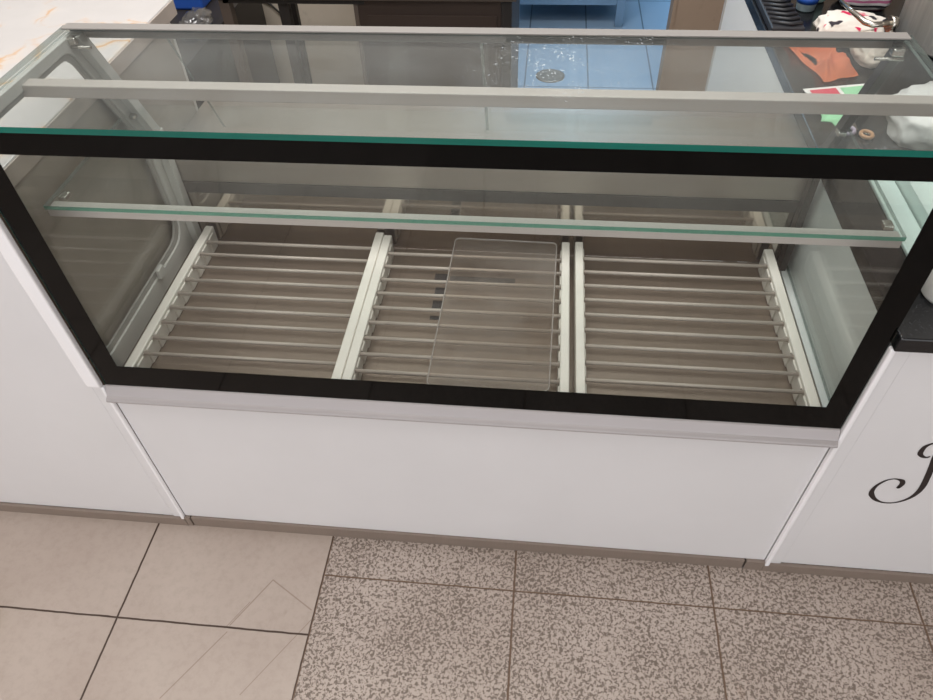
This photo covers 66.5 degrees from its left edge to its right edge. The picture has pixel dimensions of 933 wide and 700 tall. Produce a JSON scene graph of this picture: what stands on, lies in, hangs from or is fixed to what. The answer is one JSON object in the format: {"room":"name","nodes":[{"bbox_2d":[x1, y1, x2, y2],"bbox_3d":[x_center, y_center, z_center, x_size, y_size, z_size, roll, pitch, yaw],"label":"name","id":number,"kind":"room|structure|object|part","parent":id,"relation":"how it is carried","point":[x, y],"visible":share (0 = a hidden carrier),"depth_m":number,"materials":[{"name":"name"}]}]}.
{"room":"food shop","nodes":[
{"label":"food shop","id":0,"kind":"room"},
{"bbox_2d":[0,0,932,699],"bbox_3d":[-0.003,0.165,2.230,7.800,0.060,9.400,3,47,5],"label":"floor","id":1,"kind":"structure","parent":0,"point":[91,608],"depth_m":1.73,"materials":[{"name":"tile"}]},
{"bbox_2d":[0,0,238,525],"bbox_3d":[-1.399,-0.217,1.874,1.349,1.067,0.814,3,47,5],"label":"countertop","id":2,"kind":"structure","parent":1,"relation":"on","point":[62,444],"depth_m":1.57,"materials":[{"name":"white laminate"}]},
{"bbox_3d":[-1.373,-0.462,2.132,1.328,1.028,0.017,3,47,5],"label":"panel","id":3,"kind":"part","parent":2,"relation":"part of","materials":[{"name":"white"}]},
{"bbox_3d":[-0.795,-0.078,1.347,0.032,0.452,0.014,3,47,5],"label":"edge trim","id":4,"kind":"part","parent":2,"relation":"part of","materials":[{"name":"white plastic"}]},
{"bbox_3d":[-1.455,0.061,1.616,1.314,0.994,0.018,3,47,5],"label":"panel","id":5,"kind":"part","parent":2,"relation":"part of","materials":[{"name":"white laminate"}]},
{"bbox_3d":[-1.424,0.426,1.978,1.349,0.034,0.008,3,47,5],"label":"kick plate","id":6,"kind":"part","parent":2,"relation":"part of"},
{"bbox_3d":[-0.738,-0.161,1.820,0.012,1.028,0.726,3,47,5],"label":"panel","id":7,"kind":"part","parent":2,"relation":"part of","materials":[{"name":"clear glass"}]},
{"bbox_3d":[-0.766,0.264,1.710,0.009,0.542,0.011,3,47,5],"label":"edge trim","id":8,"kind":"part","parent":2,"relation":"part of","materials":[{"name":"white plastic"}]},
{"bbox_2d":[170,0,279,108],"bbox_3d":[-1.326,-1.051,3.004,0.700,0.570,1.170,3,47,5],"label":"base cabinet","id":9,"kind":"object","parent":1,"relation":"on","point":[204,60],"visible":0.02,"depth_m":2.91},
{"bbox_2d":[173,0,210,9],"bbox_3d":[-1.142,-1.534,2.971,0.154,0.130,0.254,3,47,5],"label":"crate","id":10,"kind":"object","parent":9,"relation":"on","point":[179,4],"visible":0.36,"depth_m":2.92,"materials":[{"name":"plastic"}]},
{"bbox_2d":[179,7,212,40],"bbox_3d":[-1.044,-1.265,2.744,0.106,0.082,0.211,3,47,5],"label":"plastic film","id":11,"kind":"object","parent":9,"relation":"on","point":[199,8],"visible":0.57,"depth_m":2.74,"materials":[{"name":"clear plastic"}]},
{"bbox_2d":[218,0,519,87],"bbox_3d":[-0.306,-1.121,2.845,1.030,0.835,0.660,3,47,5],"label":"prep table","id":12,"kind":"object","parent":1,"relation":"on","point":[383,63],"visible":0.4,"depth_m":2.45,"materials":[{"name":"metal"}]},
{"bbox_3d":[-0.806,-0.916,2.693,0.035,0.805,0.035,3,47,5],"label":"leg","id":13,"kind":"part","parent":12,"relation":"part of","materials":[{"name":"silver metal"}]},
{"bbox_3d":[-0.606,-0.911,2.680,0.034,0.805,0.030,3,47,5],"label":"leg","id":14,"kind":"part","parent":12,"relation":"part of","materials":[{"name":"silver metal"}]},
{"bbox_3d":[-0.713,-1.311,3.063,0.030,0.805,0.030,3,47,5],"label":"leg","id":15,"kind":"part","parent":12,"relation":"part of","materials":[{"name":"silver metal"}]},
{"bbox_3d":[-0.356,-0.900,2.658,0.014,0.805,0.045,3,47,5],"label":"leg","id":16,"kind":"part","parent":12,"relation":"part of","materials":[{"name":"silver metal"}]},
{"bbox_3d":[-0.106,-0.885,2.599,0.433,0.655,0.005,3,47,5],"label":"cabinet door","id":17,"kind":"part","parent":12,"relation":"part of","materials":[{"name":"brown metal"}]},
{"bbox_3d":[0.173,-1.070,2.799,0.034,0.804,0.600,3,47,5],"label":"panel","id":18,"kind":"part","parent":12,"relation":"part of","materials":[{"name":"silver metal"}]},
{"bbox_2d":[0,23,932,569],"bbox_3d":[0.002,-0.078,1.603,1.502,1.184,0.543,3,47,5],"label":"display case","id":19,"kind":"object","parent":1,"relation":"on","point":[696,476],"visible":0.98,"depth_m":1.54,"materials":[{"name":"white laminate"}]},
{"bbox_3d":[-0.031,-0.094,1.231,1.500,0.591,0.006,3,47,5],"label":"glass","id":20,"kind":"part","parent":19,"relation":"part of","materials":[{"name":"clear glass"}]},
{"bbox_3d":[-0.740,-0.314,1.469,0.010,0.591,0.493,3,47,5],"label":"frame","id":21,"kind":"part","parent":19,"relation":"part of","materials":[{"name":"clear glass"}]},
{"bbox_3d":[-0.708,-0.430,1.582,0.018,0.596,0.163,3,47,5],"label":"post","id":22,"kind":"part","parent":19,"relation":"part of","materials":[{"name":"silver metal"}]},
{"bbox_2d":[124,226,383,378],"bbox_3d":[-0.459,-0.111,1.643,0.462,0.054,0.488,3,47,5],"label":"rack","id":23,"kind":"object","parent":19,"relation":"on","point":[145,353],"visible":0.94,"depth_m":1.61,"materials":[{"name":"white metal"}]},
{"bbox_3d":[-0.479,0.018,1.500,0.437,0.008,0.008,3,47,5],"label":"rod","id":24,"kind":"part","parent":23,"relation":"part of","materials":[{"name":"silver metal"}]},
{"bbox_3d":[-0.474,-0.017,1.532,0.437,0.008,0.008,3,47,5],"label":"rod","id":25,"kind":"part","parent":23,"relation":"part of","materials":[{"name":"silver metal"}]},
{"bbox_3d":[-0.469,-0.051,1.565,0.437,0.008,0.008,3,47,5],"label":"rod","id":26,"kind":"part","parent":23,"relation":"part of","materials":[{"name":"silver metal"}]},
{"bbox_3d":[-0.464,-0.086,1.597,0.437,0.008,0.008,3,47,5],"label":"rod","id":27,"kind":"part","parent":23,"relation":"part of","materials":[{"name":"silver metal"}]},
{"bbox_3d":[-0.460,-0.121,1.630,0.437,0.008,0.008,3,47,5],"label":"rod","id":28,"kind":"part","parent":23,"relation":"part of","materials":[{"name":"silver metal"}]},
{"bbox_3d":[-0.455,-0.155,1.663,0.437,0.008,0.008,3,47,5],"label":"rod","id":29,"kind":"part","parent":23,"relation":"part of","materials":[{"name":"silver metal"}]},
{"bbox_3d":[-0.450,-0.190,1.695,0.437,0.008,0.008,3,47,5],"label":"rod","id":30,"kind":"part","parent":23,"relation":"part of","materials":[{"name":"silver metal"}]},
{"bbox_3d":[-0.445,-0.225,1.728,0.437,0.008,0.008,3,47,5],"label":"rod","id":31,"kind":"part","parent":23,"relation":"part of","materials":[{"name":"silver metal"}]},
{"bbox_3d":[-0.440,-0.259,1.760,0.437,0.008,0.008,3,47,5],"label":"rod","id":32,"kind":"part","parent":23,"relation":"part of","materials":[{"name":"silver metal"}]},
{"bbox_2d":[342,235,569,391],"bbox_3d":[-0.001,-0.083,1.598,0.458,0.054,0.478,3,47,5],"label":"rack","id":33,"kind":"object","parent":19,"relation":"on","point":[358,353],"visible":0.96,"depth_m":1.56,"materials":[{"name":"white metal"}]},
{"bbox_3d":[-0.022,0.054,1.446,0.434,0.008,0.008,3,47,5],"label":"rod","id":34,"kind":"part","parent":33,"relation":"part of","materials":[{"name":"silver metal"}]},
{"bbox_3d":[-0.017,0.019,1.479,0.434,0.008,0.008,3,47,5],"label":"rod","id":35,"kind":"part","parent":33,"relation":"part of","materials":[{"name":"silver metal"}]},
{"bbox_3d":[-0.012,-0.015,1.512,0.434,0.008,0.008,3,47,5],"label":"rod","id":36,"kind":"part","parent":33,"relation":"part of","materials":[{"name":"silver metal"}]},
{"bbox_3d":[-0.007,-0.050,1.544,0.434,0.008,0.008,3,47,5],"label":"rod","id":37,"kind":"part","parent":33,"relation":"part of","materials":[{"name":"silver metal"}]},
{"bbox_3d":[-0.002,-0.085,1.577,0.434,0.008,0.008,3,47,5],"label":"rod","id":38,"kind":"part","parent":33,"relation":"part of","materials":[{"name":"silver metal"}]},
{"bbox_3d":[0.003,-0.119,1.609,0.434,0.008,0.008,3,47,5],"label":"rod","id":39,"kind":"part","parent":33,"relation":"part of","materials":[{"name":"silver metal"}]},
{"bbox_3d":[0.007,-0.154,1.642,0.434,0.008,0.008,3,47,5],"label":"rod","id":40,"kind":"part","parent":33,"relation":"part of","materials":[{"name":"silver metal"}]},
{"bbox_3d":[0.012,-0.189,1.675,0.434,0.008,0.008,3,47,5],"label":"rod","id":41,"kind":"part","parent":33,"relation":"part of","materials":[{"name":"silver metal"}]},
{"bbox_3d":[0.017,-0.223,1.707,0.434,0.008,0.008,3,47,5],"label":"rod","id":42,"kind":"part","parent":33,"relation":"part of","materials":[{"name":"silver metal"}]},
{"bbox_2d":[426,237,556,390],"bbox_3d":[0.069,-0.095,1.573,0.256,0.005,0.481,3,47,5],"label":"plastic tray","id":43,"kind":"object","parent":33,"relation":"on","point":[460,237],"visible":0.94,"depth_m":1.61,"materials":[{"name":"plastic"}]},
{"bbox_3d":[-0.022,-0.428,1.133,1.502,0.010,0.366,3,47,5],"label":"glass","id":44,"kind":"part","parent":19,"relation":"part of","materials":[{"name":"clear glass"}]},
{"bbox_3d":[-0.021,0.493,1.852,1.435,0.040,0.018,3,47,5],"label":"kick plate","id":45,"kind":"part","parent":19,"relation":"part of","materials":[{"name":"grey metal"}]},
{"bbox_2d":[430,274,514,319],"bbox_3d":[0.013,-0.123,1.673,0.195,0.001,0.160,3,47,5],"label":"label sticker","id":46,"kind":"object","parent":19,"relation":"attached to","point":[436,304],"visible":0.59,"depth_m":1.71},
{"bbox_3d":[-0.013,0.298,1.653,1.501,0.516,0.018,3,47,5],"label":"panel","id":47,"kind":"part","parent":19,"relation":"part of","materials":[{"name":"white laminate"}]},
{"bbox_2d":[43,206,906,240],"bbox_3d":[-0.007,-0.353,1.340,1.476,0.008,0.375,3,47,5],"label":"glass shelf","id":48,"kind":"object","parent":19,"relation":"attached to","point":[179,213],"depth_m":1.22,"materials":[{"name":"clear glass"}]},
{"bbox_3d":[-0.025,-0.220,1.231,1.472,0.015,0.026,3,47,5],"label":"shelf rail","id":49,"kind":"part","parent":19,"relation":"part of","materials":[{"name":"silver metal"}]},
{"bbox_3d":[-0.005,-0.551,1.255,1.486,0.026,0.024,3,47,5],"label":"rail","id":50,"kind":"part","parent":19,"relation":"part of","materials":[{"name":"silver metal"}]},
{"bbox_3d":[0.027,-0.304,1.740,1.460,0.149,0.012,3,47,5],"label":"panel","id":51,"kind":"part","parent":19,"relation":"part of","materials":[{"name":"metal"}]},
{"bbox_2d":[574,242,820,406],"bbox_3d":[0.470,-0.059,1.555,0.463,0.054,0.481,3,47,5],"label":"rack","id":52,"kind":"object","parent":19,"relation":"on","point":[803,390],"visible":0.93,"depth_m":1.52,"materials":[{"name":"white metal"}]},
{"bbox_3d":[0.488,-0.205,1.671,0.439,0.008,0.008,3,47,5],"label":"rod","id":53,"kind":"part","parent":52,"relation":"part of","materials":[{"name":"silver metal"}]},
{"bbox_3d":[0.483,-0.171,1.638,0.439,0.008,0.008,3,47,5],"label":"rod","id":54,"kind":"part","parent":52,"relation":"part of","materials":[{"name":"silver metal"}]},
{"bbox_3d":[0.478,-0.136,1.606,0.439,0.008,0.008,3,47,5],"label":"rod","id":55,"kind":"part","parent":52,"relation":"part of","materials":[{"name":"silver metal"}]},
{"bbox_3d":[0.473,-0.102,1.573,0.439,0.008,0.008,3,47,5],"label":"rod","id":56,"kind":"part","parent":52,"relation":"part of","materials":[{"name":"silver metal"}]},
{"bbox_3d":[0.468,-0.067,1.540,0.439,0.008,0.008,3,47,5],"label":"rod","id":57,"kind":"part","parent":52,"relation":"part of","materials":[{"name":"silver metal"}]},
{"bbox_3d":[0.464,-0.032,1.508,0.439,0.008,0.008,3,47,5],"label":"rod","id":58,"kind":"part","parent":52,"relation":"part of","materials":[{"name":"silver metal"}]},
{"bbox_3d":[0.459,0.002,1.475,0.439,0.008,0.008,3,47,5],"label":"rod","id":59,"kind":"part","parent":52,"relation":"part of","materials":[{"name":"silver metal"}]},
{"bbox_3d":[0.454,0.037,1.443,0.439,0.008,0.008,3,47,5],"label":"rod","id":60,"kind":"part","parent":52,"relation":"part of","materials":[{"name":"silver metal"}]},
{"bbox_3d":[0.449,0.071,1.410,0.439,0.008,0.008,3,47,5],"label":"rod","id":61,"kind":"part","parent":52,"relation":"part of","materials":[{"name":"silver metal"}]},
{"bbox_3d":[0.741,-0.353,1.449,0.016,0.596,0.163,3,47,5],"label":"post","id":62,"kind":"part","parent":19,"relation":"part of","materials":[{"name":"clear glass"}]},
{"bbox_2d":[182,101,806,262],"bbox_3d":[0.053,-0.244,2.015,1.500,0.812,0.269,3,47,5],"label":"shelf","id":63,"kind":"object","parent":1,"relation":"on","point":[454,122],"visible":0.23,"depth_m":1.75,"materials":[{"name":"glass"}]},
{"bbox_2d":[536,69,564,82],"bbox_3d":[0.432,-1.414,3.663,0.148,0.006,0.148,3,47,5],"label":"floor drain","id":64,"kind":"object","parent":1,"relation":"on","point":[557,75],"visible":0.99,"depth_m":3.66,"materials":[{"name":"metal"}]},
{"bbox_2d":[519,0,625,26],"bbox_3d":[0.596,-2.430,3.990,0.675,0.920,0.760,3,47,5],"label":"steel table","id":65,"kind":"object","parent":1,"relation":"on","point":[620,4],"visible":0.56,"depth_m":3.99,"materials":[{"name":"metal"}]},
{"bbox_2d":[520,0,616,4],"bbox_3d":[0.605,-2.204,4.224,0.539,0.030,0.705,3,47,5],"label":"shelf","id":66,"kind":"object","parent":65,"relation":"attached to","point":[533,2],"depth_m":3.98,"materials":[{"name":"blue metal"}]},
{"bbox_3d":[0.853,-2.156,3.747,0.045,0.880,0.045,3,47,5],"label":"leg","id":67,"kind":"part","parent":65,"relation":"part of","materials":[{"name":"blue metal"}]},
{"bbox_2d":[702,0,932,583],"bbox_3d":[1.439,-0.341,2.028,1.249,0.842,1.781,3,47,5],"label":"counter","id":68,"kind":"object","parent":1,"relation":"on","point":[867,504],"depth_m":1.53,"materials":[{"name":"white laminate"}]},
{"bbox_2d":[755,0,804,30],"bbox_3d":[0.919,-1.091,2.160,0.090,0.031,0.570,3,47,5],"label":"tray","id":69,"kind":"object","parent":68,"relation":"on","point":[778,15],"visible":0.91,"depth_m":2.01,"materials":[{"name":"black plastic"}]},
{"bbox_2d":[795,0,818,11],"bbox_3d":[0.995,-1.031,2.066,0.074,0.078,0.074,3,47,5],"label":"plastic tub","id":70,"kind":"object","parent":68,"relation":"on","point":[801,5],"visible":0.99,"depth_m":2.07,"materials":[{"name":"plastic"}]},
{"bbox_2d":[789,47,857,81],"bbox_3d":[0.927,-0.775,1.849,0.105,0.039,0.247,-5,47,-3],"label":"cloth","id":71,"kind":"object","parent":68,"relation":"on","point":[830,65],"visible":0.73,"depth_m":1.80,"materials":[{"name":"orange fabric"}]},
{"bbox_3d":[0.734,0.265,1.487,0.011,0.782,0.013,3,47,5],"label":"edge trim","id":72,"kind":"part","parent":68,"relation":"part of","materials":[{"name":"white plastic"}]},
{"bbox_2d":[821,114,842,125],"bbox_3d":[0.860,-0.547,1.666,0.059,0.002,0.100,11,48,12],"label":"paper scrap","id":73,"kind":"object","parent":68,"relation":"on","point":[834,119],"visible":0.42,"depth_m":1.66,"materials":[{"name":"green paper"}]},
{"bbox_2d":[803,84,875,94],"bbox_3d":[0.916,-0.623,1.736,0.162,0.001,0.099,-3,47,-1],"label":"leaflet","id":74,"kind":"object","parent":68,"relation":"on","point":[855,88],"visible":0.26,"depth_m":1.75,"materials":[{"name":"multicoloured paper"}]},
{"bbox_3d":[0.883,-0.620,1.734,0.068,0.001,0.071,-4,47,-2],"label":"red panel","id":75,"kind":"part","parent":74,"relation":"part of","materials":[{"name":"red paper"}]},
{"bbox_3d":[0.957,-0.626,1.737,0.067,0.001,0.079,-2,47,0],"label":"green panel","id":76,"kind":"part","parent":74,"relation":"part of","materials":[{"name":"green paper"}]},
{"bbox_3d":[1.362,0.574,1.722,1.249,0.034,0.008,3,47,5],"label":"kick plate","id":77,"kind":"part","parent":68,"relation":"part of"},
{"bbox_2d":[813,10,888,68],"bbox_3d":[1.047,-0.832,1.892,0.191,0.055,0.284,3,47,5],"label":"cloth bag","id":78,"kind":"object","parent":68,"relation":"on","point":[835,20],"visible":0.42,"depth_m":1.91,"materials":[{"name":"white fabric"}]},
{"bbox_2d":[838,0,899,31],"bbox_3d":[1.015,-0.815,1.826,0.201,0.121,0.102,34,56,29],"label":"faucet","id":79,"kind":"object","parent":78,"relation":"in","point":[891,23],"visible":0.84,"depth_m":1.76,"materials":[{"name":"silver metal"}]},
{"bbox_2d":[884,15,899,31],"bbox_3d":[1.054,-0.809,1.761,0.018,0.038,0.038,-6,47,-3],"label":"bowl","id":80,"kind":"object","parent":79,"relation":"on","point":[891,23],"depth_m":1.75,"materials":[{"name":"silver metal"}]},
{"bbox_3d":[1.371,0.286,1.435,1.209,0.776,0.018,3,47,5],"label":"panel","id":81,"kind":"part","parent":68,"relation":"part of","materials":[{"name":"white laminate"}]},
{"bbox_2d":[846,122,874,139],"bbox_3d":[0.877,-0.507,1.622,0.066,0.010,0.109,-10,47,-7],"label":"scissors","id":82,"kind":"object","parent":68,"relation":"on","point":[853,128],"visible":0.65,"depth_m":1.60,"materials":[{"name":"orange plastic"}]},
{"bbox_3d":[0.866,-0.500,1.615,0.039,0.009,0.045,3,47,5],"label":"handle","id":83,"kind":"part","parent":82,"relation":"part of","materials":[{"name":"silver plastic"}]},
{"bbox_3d":[0.900,-0.485,1.600,0.033,0.009,0.039,3,47,5],"label":"handle","id":84,"kind":"part","parent":82,"relation":"part of","materials":[{"name":"orange plastic"}]},
{"bbox_2d":[840,0,891,9],"bbox_3d":[1.166,-1.067,2.061,0.173,0.122,0.150,3,47,5],"label":"striped bag","id":85,"kind":"object","parent":68,"relation":"on","point":[855,4],"visible":0.8,"depth_m":2.05,"materials":[{"name":"fabric"}]},
{"bbox_2d":[868,180,932,256],"bbox_3d":[1.005,-0.273,1.377,0.361,0.035,0.325,3,47,5],"label":"food tray","id":86,"kind":"object","parent":68,"relation":"on","point":[908,204],"visible":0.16,"depth_m":1.40,"materials":[{"name":"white plastic"}]},
{"bbox_2d":[886,81,932,150],"bbox_3d":[1.065,-0.509,1.551,0.295,0.103,0.208,3,47,5],"label":"bag","id":87,"kind":"object","parent":68,"relation":"on","point":[911,132],"visible":0.67,"depth_m":1.54,"materials":[{"name":"white plastic"}]},
{"bbox_2d":[896,0,932,57],"bbox_3d":[1.346,-0.905,1.847,0.372,0.202,0.372,3,47,5],"label":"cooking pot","id":88,"kind":"object","parent":68,"relation":"on","point":[916,16],"visible":0.83,"depth_m":1.85,"materials":[{"name":"metal"}]},
{"bbox_2d":[921,270,932,303],"bbox_3d":[0.839,-0.137,1.199,0.096,0.116,0.096,3,47,5],"label":"paper roll","id":89,"kind":"object","parent":68,"relation":"on","point":[927,289],"visible":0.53,"depth_m":1.22,"materials":[{"name":"white paper"}]},
{"bbox_3d":[0.153,-2.294,2.514,7.800,2.900,0.060,3,47,5],"label":"wall","id":90,"kind":"structure","parent":0,"visible":0},
{"bbox_2d":[262,4,363,84],"bbox_3d":[-0.471,-1.616,3.276,1.290,0.900,0.008,3,47,5],"label":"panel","id":91,"kind":"structure","parent":90,"relation":"attached to","point":[330,62],"depth_m":3.47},
{"bbox_2d":[656,0,677,89],"bbox_3d":[0.908,-1.975,2.733,0.014,2.100,0.090,3,47,5],"label":"trim","id":92,"kind":"structure","parent":90,"relation":"attached to","point":[673,4],"depth_m":3.31,"materials":[{"name":"silver metal"}]},
{"bbox_2d":[662,0,724,90],"bbox_3d":[1.382,-1.926,2.666,0.945,2.100,0.014,3,47,5],"label":"trim","id":93,"kind":"structure","parent":90,"relation":"attached to","point":[687,68],"depth_m":3.29,"materials":[{"name":"beige wood"}]}
]}

